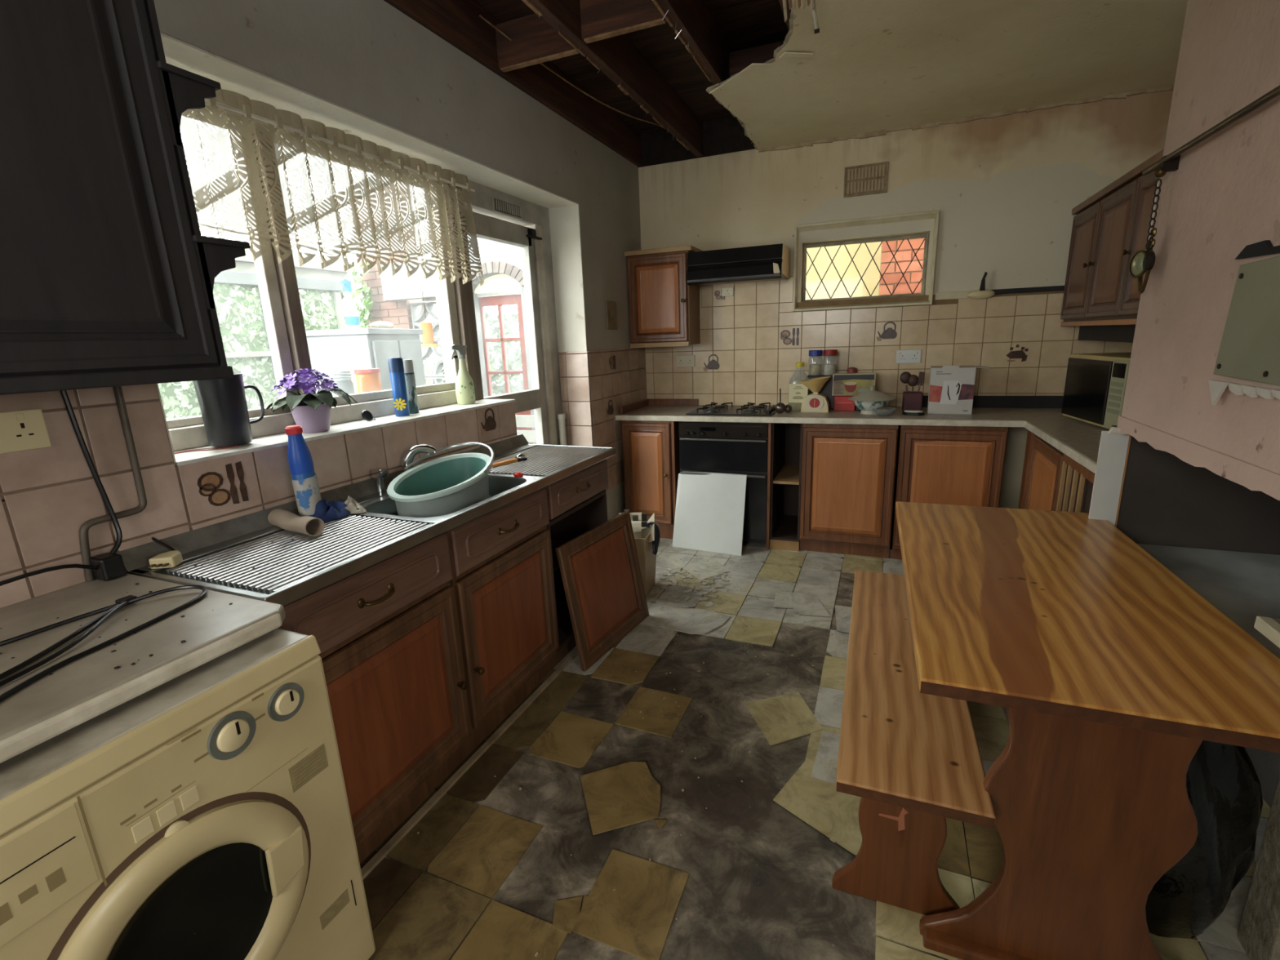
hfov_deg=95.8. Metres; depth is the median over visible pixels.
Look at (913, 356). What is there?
socket
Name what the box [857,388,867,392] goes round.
print
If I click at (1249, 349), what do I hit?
access panel
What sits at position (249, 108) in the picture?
lace curtain
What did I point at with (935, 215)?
window
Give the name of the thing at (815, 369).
spice jar
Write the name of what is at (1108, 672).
table
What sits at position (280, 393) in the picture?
flower
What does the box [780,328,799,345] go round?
print
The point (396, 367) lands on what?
spray can
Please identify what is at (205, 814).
washing machine
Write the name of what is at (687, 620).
tile
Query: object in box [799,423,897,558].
base cabinet
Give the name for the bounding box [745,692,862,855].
tiles
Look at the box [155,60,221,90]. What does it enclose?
shelf
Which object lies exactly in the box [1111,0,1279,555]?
wall
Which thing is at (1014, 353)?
print
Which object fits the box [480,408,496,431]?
print
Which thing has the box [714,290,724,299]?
print
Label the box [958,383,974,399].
print
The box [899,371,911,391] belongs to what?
wooden spoon
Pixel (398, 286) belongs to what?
trim
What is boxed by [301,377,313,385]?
flower
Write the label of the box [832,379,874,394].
picture
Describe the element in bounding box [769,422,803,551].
open shelf unit
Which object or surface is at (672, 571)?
rubble
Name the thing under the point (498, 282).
trim
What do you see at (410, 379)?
print
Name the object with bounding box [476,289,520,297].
trim
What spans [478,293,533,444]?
door
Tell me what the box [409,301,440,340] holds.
block
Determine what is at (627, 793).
tile
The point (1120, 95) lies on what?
trim
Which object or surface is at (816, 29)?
conduit
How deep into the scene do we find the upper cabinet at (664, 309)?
4.06 m
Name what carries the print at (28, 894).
attached to the washing machine
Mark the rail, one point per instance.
(1170, 162)
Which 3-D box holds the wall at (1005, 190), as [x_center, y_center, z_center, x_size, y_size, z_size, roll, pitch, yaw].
[1.520,-1.057,4.014,3.700,2.860,0.260,3,15,22]
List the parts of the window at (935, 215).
sash, cream rail, wall rail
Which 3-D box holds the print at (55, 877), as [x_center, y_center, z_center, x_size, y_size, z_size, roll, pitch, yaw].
[-0.818,0.560,0.810,0.001,0.025,0.018,4,15,22]
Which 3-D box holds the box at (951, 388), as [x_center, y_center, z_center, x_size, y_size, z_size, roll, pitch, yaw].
[1.929,-0.555,3.517,0.306,0.289,0.174,4,15,24]
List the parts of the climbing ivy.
stem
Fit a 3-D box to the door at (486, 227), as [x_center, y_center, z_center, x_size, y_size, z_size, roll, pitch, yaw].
[-0.714,-0.410,3.353,0.090,2.040,0.685,4,15,22]
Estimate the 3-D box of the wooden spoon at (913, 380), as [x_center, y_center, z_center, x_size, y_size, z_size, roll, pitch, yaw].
[1.730,-0.580,3.674,0.068,0.178,0.020,3,15,22]
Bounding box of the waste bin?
[634,532,656,597]
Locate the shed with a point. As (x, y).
(337, 349)
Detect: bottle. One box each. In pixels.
[284,424,321,516]
[340,279,360,328]
[455,359,475,404]
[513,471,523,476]
[788,362,809,409]
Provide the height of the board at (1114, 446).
1.065 m
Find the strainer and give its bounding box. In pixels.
[774,388,792,413]
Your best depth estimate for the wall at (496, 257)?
5.39 m
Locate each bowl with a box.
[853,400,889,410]
[876,407,892,414]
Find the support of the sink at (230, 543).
on the base cabinet at (502, 581)
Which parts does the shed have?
door, door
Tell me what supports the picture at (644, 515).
attached to the newspaper
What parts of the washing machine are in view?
detergent drawer, panel, trim, porthole door, door glass, dial knob, dial knob, instruction plate, energy plate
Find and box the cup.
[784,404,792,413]
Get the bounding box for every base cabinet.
[277,532,471,847]
[349,487,559,735]
[544,458,608,651]
[621,420,679,538]
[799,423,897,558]
[891,425,1008,559]
[1017,430,1094,512]
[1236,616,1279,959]
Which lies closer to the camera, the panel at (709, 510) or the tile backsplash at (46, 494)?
the tile backsplash at (46, 494)
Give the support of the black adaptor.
attached to the wall at (368, 58)
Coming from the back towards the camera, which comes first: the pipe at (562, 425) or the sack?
the pipe at (562, 425)
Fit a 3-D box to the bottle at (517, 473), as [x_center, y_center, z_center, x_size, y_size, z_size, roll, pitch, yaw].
[-0.484,-0.023,2.301,0.024,0.017,0.032,4,15,22]
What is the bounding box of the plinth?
[356,635,576,863]
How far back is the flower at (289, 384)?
1.91 m
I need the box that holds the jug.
[192,373,264,447]
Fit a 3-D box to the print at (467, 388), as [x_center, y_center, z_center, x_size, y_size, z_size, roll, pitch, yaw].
[-0.822,-0.432,2.766,0.060,0.081,0.087,-3,14,-4]
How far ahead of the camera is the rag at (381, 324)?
3.95 m
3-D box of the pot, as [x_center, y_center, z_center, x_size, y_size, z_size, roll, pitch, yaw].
[-1.142,-0.217,2.018,0.128,0.096,0.128,4,15,22]
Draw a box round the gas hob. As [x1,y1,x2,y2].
[685,402,776,416]
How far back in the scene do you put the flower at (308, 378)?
1.93 m
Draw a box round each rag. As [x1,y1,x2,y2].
[313,498,351,522]
[337,495,366,515]
[368,320,394,328]
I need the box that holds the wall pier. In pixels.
[352,181,431,384]
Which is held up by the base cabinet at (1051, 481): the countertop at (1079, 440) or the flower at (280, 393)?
the countertop at (1079, 440)
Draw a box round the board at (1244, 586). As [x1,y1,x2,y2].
[1137,543,1279,808]
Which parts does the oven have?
handle, chrome trim, handle, control panel, door, grill door, panel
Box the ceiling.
[383,0,1187,166]
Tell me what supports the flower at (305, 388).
on the african violet
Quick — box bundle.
[782,0,814,22]
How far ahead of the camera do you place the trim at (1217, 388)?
1.28 m
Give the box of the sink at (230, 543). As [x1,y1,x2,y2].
[115,434,615,605]
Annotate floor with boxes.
[360,533,1271,959]
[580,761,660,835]
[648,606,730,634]
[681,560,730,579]
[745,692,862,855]
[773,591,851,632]
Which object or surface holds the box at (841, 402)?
on the countertop at (1079, 440)
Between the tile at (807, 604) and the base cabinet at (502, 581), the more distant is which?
the tile at (807, 604)
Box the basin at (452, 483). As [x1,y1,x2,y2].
[386,442,493,517]
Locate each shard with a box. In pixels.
[552,896,582,933]
[653,819,667,829]
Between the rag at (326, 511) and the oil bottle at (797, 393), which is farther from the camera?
the oil bottle at (797, 393)
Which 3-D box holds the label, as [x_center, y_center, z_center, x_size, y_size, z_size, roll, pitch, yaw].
[-1.034,0.046,1.801,0.060,0.150,0.080,-1,17,3]
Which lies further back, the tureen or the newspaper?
the tureen
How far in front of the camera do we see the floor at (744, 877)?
1.70 m
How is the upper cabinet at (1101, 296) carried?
attached to the wall
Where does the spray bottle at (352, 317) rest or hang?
on the shed
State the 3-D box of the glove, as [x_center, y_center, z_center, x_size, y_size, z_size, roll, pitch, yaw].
[0.081,0.327,3.239,0.066,0.179,0.116,-7,14,-19]
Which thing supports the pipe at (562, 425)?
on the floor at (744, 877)
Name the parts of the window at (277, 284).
casement rail, rail, rail, casement rail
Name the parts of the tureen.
lid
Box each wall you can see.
[153,0,640,520]
[467,235,536,444]
[638,84,1173,533]
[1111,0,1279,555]
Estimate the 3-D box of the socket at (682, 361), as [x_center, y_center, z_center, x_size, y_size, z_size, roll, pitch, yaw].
[0.343,-0.899,4.372,0.147,0.086,0.013,3,15,21]
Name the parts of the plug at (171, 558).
cord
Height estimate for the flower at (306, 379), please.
0.022 m
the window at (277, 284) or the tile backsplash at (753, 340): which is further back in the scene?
the tile backsplash at (753, 340)
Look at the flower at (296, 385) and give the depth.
2.05 m
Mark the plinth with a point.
(415, 799)
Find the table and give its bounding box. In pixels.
[895,501,1279,959]
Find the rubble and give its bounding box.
[648,566,731,607]
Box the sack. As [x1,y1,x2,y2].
[1145,740,1262,938]
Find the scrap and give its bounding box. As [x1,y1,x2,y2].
[173,445,239,453]
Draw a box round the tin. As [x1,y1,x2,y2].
[831,372,875,395]
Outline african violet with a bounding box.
[266,368,357,433]
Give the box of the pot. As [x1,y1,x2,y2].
[289,402,331,433]
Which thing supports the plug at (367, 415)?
on the trim at (268, 442)
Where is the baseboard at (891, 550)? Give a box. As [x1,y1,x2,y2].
[799,541,892,556]
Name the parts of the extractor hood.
panel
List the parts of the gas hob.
burner, burner, burner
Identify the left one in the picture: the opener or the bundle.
the bundle
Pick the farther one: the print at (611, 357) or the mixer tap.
the print at (611, 357)
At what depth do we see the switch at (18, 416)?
1.24 m
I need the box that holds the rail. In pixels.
[1142,84,1279,175]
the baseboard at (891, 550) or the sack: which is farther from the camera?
the baseboard at (891, 550)
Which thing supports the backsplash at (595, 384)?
attached to the wall at (368, 58)
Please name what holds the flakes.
on the floor at (744, 877)
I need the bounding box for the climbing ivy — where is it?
[348,260,373,328]
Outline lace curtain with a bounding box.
[179,88,484,285]
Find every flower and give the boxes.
[277,388,286,397]
[284,380,294,388]
[285,373,296,378]
[285,377,295,385]
[288,384,298,391]
[297,375,309,382]
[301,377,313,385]
[302,375,314,382]
[302,383,314,392]
[302,385,314,394]
[305,374,317,381]
[309,382,321,391]
[311,370,323,374]
[314,381,324,387]
[320,382,331,391]
[322,379,333,387]
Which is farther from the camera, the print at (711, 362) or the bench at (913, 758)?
the print at (711, 362)
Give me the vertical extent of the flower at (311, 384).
0.028 m
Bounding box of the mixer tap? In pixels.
[401,444,436,472]
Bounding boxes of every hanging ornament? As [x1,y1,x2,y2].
[420,290,438,347]
[1128,167,1166,293]
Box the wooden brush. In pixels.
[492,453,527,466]
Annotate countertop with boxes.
[0,573,285,763]
[615,405,1109,473]
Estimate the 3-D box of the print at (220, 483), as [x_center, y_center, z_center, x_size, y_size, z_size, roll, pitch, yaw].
[-1.187,0.018,1.647,0.001,0.120,0.129,4,15,22]
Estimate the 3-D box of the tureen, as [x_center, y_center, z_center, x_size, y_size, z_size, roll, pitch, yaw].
[1.457,-0.509,3.637,0.281,0.178,0.279,3,15,21]
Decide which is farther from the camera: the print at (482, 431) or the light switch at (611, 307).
the light switch at (611, 307)
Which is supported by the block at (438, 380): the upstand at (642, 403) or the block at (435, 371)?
the block at (435, 371)
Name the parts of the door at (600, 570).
door panel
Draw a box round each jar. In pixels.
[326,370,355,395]
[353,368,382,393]
[808,350,822,374]
[822,349,837,374]
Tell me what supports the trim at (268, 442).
attached to the wall at (368, 58)
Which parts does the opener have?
lever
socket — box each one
[0,408,51,453]
[675,355,694,367]
[896,349,921,363]
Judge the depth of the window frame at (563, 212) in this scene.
2.40 m
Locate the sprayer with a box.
[449,344,475,404]
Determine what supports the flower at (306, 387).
on the african violet
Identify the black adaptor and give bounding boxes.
[0,390,126,586]
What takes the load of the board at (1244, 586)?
on the floor at (744, 877)
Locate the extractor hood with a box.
[686,243,789,285]
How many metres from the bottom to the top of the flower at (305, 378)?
0.021 m
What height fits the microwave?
0.345 m
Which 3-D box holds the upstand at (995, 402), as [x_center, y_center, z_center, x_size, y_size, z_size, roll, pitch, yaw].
[2.346,-0.494,3.654,1.160,0.075,0.018,3,15,22]
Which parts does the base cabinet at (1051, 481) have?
frame, door panel, door, rail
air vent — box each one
[491,196,523,219]
[843,161,888,197]
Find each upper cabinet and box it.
[0,0,250,395]
[624,244,703,347]
[1060,148,1164,342]
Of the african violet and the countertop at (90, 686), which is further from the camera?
the african violet
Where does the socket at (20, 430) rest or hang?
attached to the wall at (368, 58)
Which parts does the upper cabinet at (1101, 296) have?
door, door panel, knob, knob, board, door, door panel, cornice, knob, door, door panel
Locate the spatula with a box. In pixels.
[916,371,924,391]
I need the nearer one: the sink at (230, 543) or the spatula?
the sink at (230, 543)
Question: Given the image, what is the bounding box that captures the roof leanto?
[192,146,430,260]
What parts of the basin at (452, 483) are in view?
carry handle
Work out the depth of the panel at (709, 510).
3.89 m
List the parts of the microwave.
door glass, door, casing, control panel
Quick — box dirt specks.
[0,517,410,675]
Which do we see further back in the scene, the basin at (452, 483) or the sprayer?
the sprayer
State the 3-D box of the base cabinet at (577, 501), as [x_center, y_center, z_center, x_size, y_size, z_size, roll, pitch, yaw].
[-0.455,0.302,2.753,0.506,0.762,0.550,4,15,22]
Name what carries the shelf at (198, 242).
attached to the upper cabinet at (108, 271)
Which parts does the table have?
foot rail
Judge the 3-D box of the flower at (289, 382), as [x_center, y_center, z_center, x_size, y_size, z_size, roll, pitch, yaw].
[-1.153,-0.324,1.910,0.036,0.023,0.028,4,15,22]
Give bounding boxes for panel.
[672,471,746,555]
[1213,255,1279,386]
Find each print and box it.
[0,902,13,925]
[17,884,38,904]
[44,866,66,892]
[197,461,248,506]
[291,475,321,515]
[393,398,406,410]
[404,373,418,407]
[460,382,475,398]
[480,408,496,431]
[480,429,485,435]
[606,400,613,414]
[608,355,615,368]
[703,354,719,369]
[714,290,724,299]
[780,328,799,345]
[781,331,791,343]
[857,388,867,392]
[877,321,897,338]
[928,385,942,402]
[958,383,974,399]
[1005,344,1028,361]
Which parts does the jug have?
handle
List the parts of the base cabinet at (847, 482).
door panel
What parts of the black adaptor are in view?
cord, cord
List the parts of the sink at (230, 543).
tap handle, lever, stem, bowl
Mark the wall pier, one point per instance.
(397, 313)
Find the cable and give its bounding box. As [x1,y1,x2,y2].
[0,585,207,702]
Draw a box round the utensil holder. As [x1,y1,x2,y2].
[902,391,923,411]
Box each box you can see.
[806,374,835,408]
[833,395,855,410]
[846,367,857,373]
[927,365,989,414]
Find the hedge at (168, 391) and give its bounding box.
[160,283,360,417]
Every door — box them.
[463,210,549,444]
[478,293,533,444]
[555,511,648,671]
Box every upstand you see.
[620,399,697,413]
[921,395,1063,408]
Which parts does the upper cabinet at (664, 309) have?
door, door panel, cornice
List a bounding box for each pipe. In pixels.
[79,386,146,581]
[556,413,566,445]
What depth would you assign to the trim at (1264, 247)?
1.24 m
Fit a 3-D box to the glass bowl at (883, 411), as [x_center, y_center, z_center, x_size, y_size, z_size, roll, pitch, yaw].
[1.496,-0.420,3.544,0.136,0.046,0.136,3,15,21]
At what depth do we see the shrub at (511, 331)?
7.17 m
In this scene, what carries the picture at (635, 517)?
attached to the newspaper
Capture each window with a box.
[157,248,352,419]
[166,102,460,451]
[792,209,1064,311]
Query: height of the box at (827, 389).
0.225 m
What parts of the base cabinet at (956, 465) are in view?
door panel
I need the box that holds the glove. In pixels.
[647,521,660,555]
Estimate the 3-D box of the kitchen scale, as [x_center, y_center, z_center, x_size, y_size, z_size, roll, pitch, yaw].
[1.150,-0.566,3.815,0.200,0.227,0.183,3,15,22]
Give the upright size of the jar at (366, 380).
0.173 m
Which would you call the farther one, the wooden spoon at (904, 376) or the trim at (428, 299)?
the trim at (428, 299)
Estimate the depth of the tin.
3.76 m
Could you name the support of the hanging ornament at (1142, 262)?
hanging from the rail
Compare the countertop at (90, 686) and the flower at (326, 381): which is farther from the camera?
the flower at (326, 381)
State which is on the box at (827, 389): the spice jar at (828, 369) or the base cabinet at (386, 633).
the spice jar at (828, 369)
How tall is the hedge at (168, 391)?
2.576 m
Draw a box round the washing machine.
[0,628,375,959]
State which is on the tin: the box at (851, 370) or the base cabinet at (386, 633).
the box at (851, 370)
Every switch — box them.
[15,413,25,420]
[604,301,617,329]
[721,287,733,296]
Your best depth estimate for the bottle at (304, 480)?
1.75 m
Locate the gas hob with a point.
(759, 410)
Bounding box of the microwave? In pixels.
[1061,351,1131,429]
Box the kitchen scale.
[799,376,831,412]
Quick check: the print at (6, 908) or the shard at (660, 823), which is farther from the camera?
the shard at (660, 823)
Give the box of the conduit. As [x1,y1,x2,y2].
[810,0,819,33]
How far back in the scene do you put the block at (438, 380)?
5.98 m
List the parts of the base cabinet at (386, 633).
drawer, moulding, handle, door panel, door, knob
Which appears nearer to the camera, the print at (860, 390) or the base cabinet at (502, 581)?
the base cabinet at (502, 581)
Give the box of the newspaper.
[618,509,654,542]
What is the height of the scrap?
0.010 m
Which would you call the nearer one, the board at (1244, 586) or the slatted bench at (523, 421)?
the board at (1244, 586)
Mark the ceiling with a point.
(618, 71)
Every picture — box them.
[632,515,638,520]
[641,512,647,520]
[641,520,647,527]
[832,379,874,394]
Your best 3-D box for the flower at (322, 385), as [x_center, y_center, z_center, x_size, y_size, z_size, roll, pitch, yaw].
[-1.078,-0.321,1.946,0.029,0.023,0.035,4,15,22]
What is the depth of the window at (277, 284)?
2.04 m
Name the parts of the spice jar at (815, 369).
lid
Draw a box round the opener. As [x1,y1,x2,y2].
[967,271,995,299]
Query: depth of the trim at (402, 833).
1.92 m
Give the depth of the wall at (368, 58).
2.33 m
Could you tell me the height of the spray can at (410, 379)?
0.225 m
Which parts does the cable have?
cord, cord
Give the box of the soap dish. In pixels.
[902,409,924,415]
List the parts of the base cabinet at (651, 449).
door panel, panel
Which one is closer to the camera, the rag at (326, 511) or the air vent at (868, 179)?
the rag at (326, 511)
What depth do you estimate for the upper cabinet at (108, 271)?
1.13 m
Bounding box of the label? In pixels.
[291,470,315,516]
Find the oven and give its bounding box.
[678,421,772,549]
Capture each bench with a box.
[515,414,536,442]
[831,569,995,915]
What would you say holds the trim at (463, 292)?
attached to the wall at (368, 58)
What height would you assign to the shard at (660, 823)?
0.004 m
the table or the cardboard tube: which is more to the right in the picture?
the table
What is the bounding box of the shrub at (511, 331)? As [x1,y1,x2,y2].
[432,311,524,395]
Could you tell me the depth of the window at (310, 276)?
4.59 m
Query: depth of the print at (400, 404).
2.36 m
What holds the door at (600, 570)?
on the floor at (744, 877)
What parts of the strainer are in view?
handle, bulb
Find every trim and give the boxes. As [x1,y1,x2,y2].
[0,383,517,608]
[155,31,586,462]
[173,399,515,466]
[360,648,577,879]
[380,258,435,301]
[422,297,435,301]
[444,180,483,399]
[461,179,550,228]
[474,274,520,293]
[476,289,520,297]
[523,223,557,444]
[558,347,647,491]
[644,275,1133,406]
[758,84,1173,152]
[1116,415,1279,501]
[1208,379,1279,405]
[1235,240,1279,259]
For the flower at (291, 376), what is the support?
on the african violet
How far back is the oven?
3.83 m
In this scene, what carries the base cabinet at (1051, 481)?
on the floor at (744, 877)
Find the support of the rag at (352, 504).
on the sink at (230, 543)
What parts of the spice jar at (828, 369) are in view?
lid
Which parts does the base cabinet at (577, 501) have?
drawer, moulding, handle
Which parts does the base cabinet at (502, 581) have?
knob, drawer, moulding, door, handle, door panel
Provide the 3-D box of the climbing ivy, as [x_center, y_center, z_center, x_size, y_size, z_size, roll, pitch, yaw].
[-2.818,-1.712,5.914,0.295,1.030,0.156,4,15,22]
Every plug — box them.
[147,534,182,568]
[361,409,375,421]
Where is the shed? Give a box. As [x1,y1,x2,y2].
[305,328,426,393]
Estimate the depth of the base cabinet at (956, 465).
3.36 m
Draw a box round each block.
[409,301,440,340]
[420,339,444,377]
[424,376,444,385]
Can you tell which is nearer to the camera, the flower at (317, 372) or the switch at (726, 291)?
the flower at (317, 372)
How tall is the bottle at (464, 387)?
0.213 m
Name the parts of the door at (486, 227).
rail, lock rail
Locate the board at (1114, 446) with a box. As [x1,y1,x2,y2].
[1088,426,1131,527]
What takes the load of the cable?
on the countertop at (90, 686)
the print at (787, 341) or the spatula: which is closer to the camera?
the spatula
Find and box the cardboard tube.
[267,508,324,536]
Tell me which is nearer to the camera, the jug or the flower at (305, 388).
the jug
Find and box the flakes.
[417,554,847,956]
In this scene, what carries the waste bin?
on the floor at (744, 877)
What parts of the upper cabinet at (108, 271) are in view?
door panel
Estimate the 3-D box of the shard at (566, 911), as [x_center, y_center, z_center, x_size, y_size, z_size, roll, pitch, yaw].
[-0.187,1.097,1.461,0.068,0.004,0.096,-1,14,4]
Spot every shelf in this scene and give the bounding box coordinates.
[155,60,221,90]
[191,235,250,248]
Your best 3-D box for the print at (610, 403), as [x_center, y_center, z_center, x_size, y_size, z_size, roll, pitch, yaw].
[-0.205,-0.497,3.951,0.001,0.099,0.108,4,15,22]
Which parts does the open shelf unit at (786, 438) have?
shelf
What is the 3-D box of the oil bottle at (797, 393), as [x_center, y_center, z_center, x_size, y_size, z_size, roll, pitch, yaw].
[1.079,-0.634,3.914,0.144,0.318,0.117,3,15,22]
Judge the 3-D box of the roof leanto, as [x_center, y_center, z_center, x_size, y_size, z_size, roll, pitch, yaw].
[-2.313,-1.793,3.037,2.680,0.646,5.165,4,15,22]
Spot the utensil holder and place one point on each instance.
(911, 400)
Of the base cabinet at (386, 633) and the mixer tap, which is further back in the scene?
the mixer tap
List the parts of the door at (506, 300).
rail, rail, rail, panel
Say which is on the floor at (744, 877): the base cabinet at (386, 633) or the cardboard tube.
the base cabinet at (386, 633)
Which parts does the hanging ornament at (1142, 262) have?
bracket plate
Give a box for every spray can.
[387,357,409,416]
[403,359,418,413]
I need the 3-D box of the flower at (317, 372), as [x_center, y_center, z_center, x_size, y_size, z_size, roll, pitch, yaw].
[-1.099,-0.366,1.967,0.032,0.016,0.037,4,15,22]
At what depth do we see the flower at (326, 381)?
1.96 m
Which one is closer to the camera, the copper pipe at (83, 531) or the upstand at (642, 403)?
the copper pipe at (83, 531)
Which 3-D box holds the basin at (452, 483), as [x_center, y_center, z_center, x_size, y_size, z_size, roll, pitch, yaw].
[-0.706,0.044,2.103,0.330,0.277,0.518,0,14,9]
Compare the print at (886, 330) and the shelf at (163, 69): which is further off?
the print at (886, 330)
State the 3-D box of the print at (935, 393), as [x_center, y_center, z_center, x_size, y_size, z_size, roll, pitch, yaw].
[1.787,-0.522,3.498,0.068,0.105,0.001,4,15,24]
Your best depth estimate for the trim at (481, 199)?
3.14 m
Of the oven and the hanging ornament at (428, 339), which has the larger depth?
the hanging ornament at (428, 339)
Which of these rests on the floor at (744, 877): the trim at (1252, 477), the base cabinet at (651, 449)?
the base cabinet at (651, 449)
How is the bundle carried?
hanging from the ceiling
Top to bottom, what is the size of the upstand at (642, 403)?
0.050 m
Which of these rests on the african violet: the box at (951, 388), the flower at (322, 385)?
the flower at (322, 385)
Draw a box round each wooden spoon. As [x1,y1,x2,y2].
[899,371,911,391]
[907,374,918,391]
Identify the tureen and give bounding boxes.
[848,384,896,414]
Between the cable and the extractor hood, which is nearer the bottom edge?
the cable
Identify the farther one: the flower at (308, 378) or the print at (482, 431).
the print at (482, 431)
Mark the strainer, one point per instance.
(780, 407)
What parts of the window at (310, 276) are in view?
pane, pane, pane, post, head rail, head rail, pane, post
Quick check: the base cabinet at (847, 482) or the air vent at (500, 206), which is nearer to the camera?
the air vent at (500, 206)

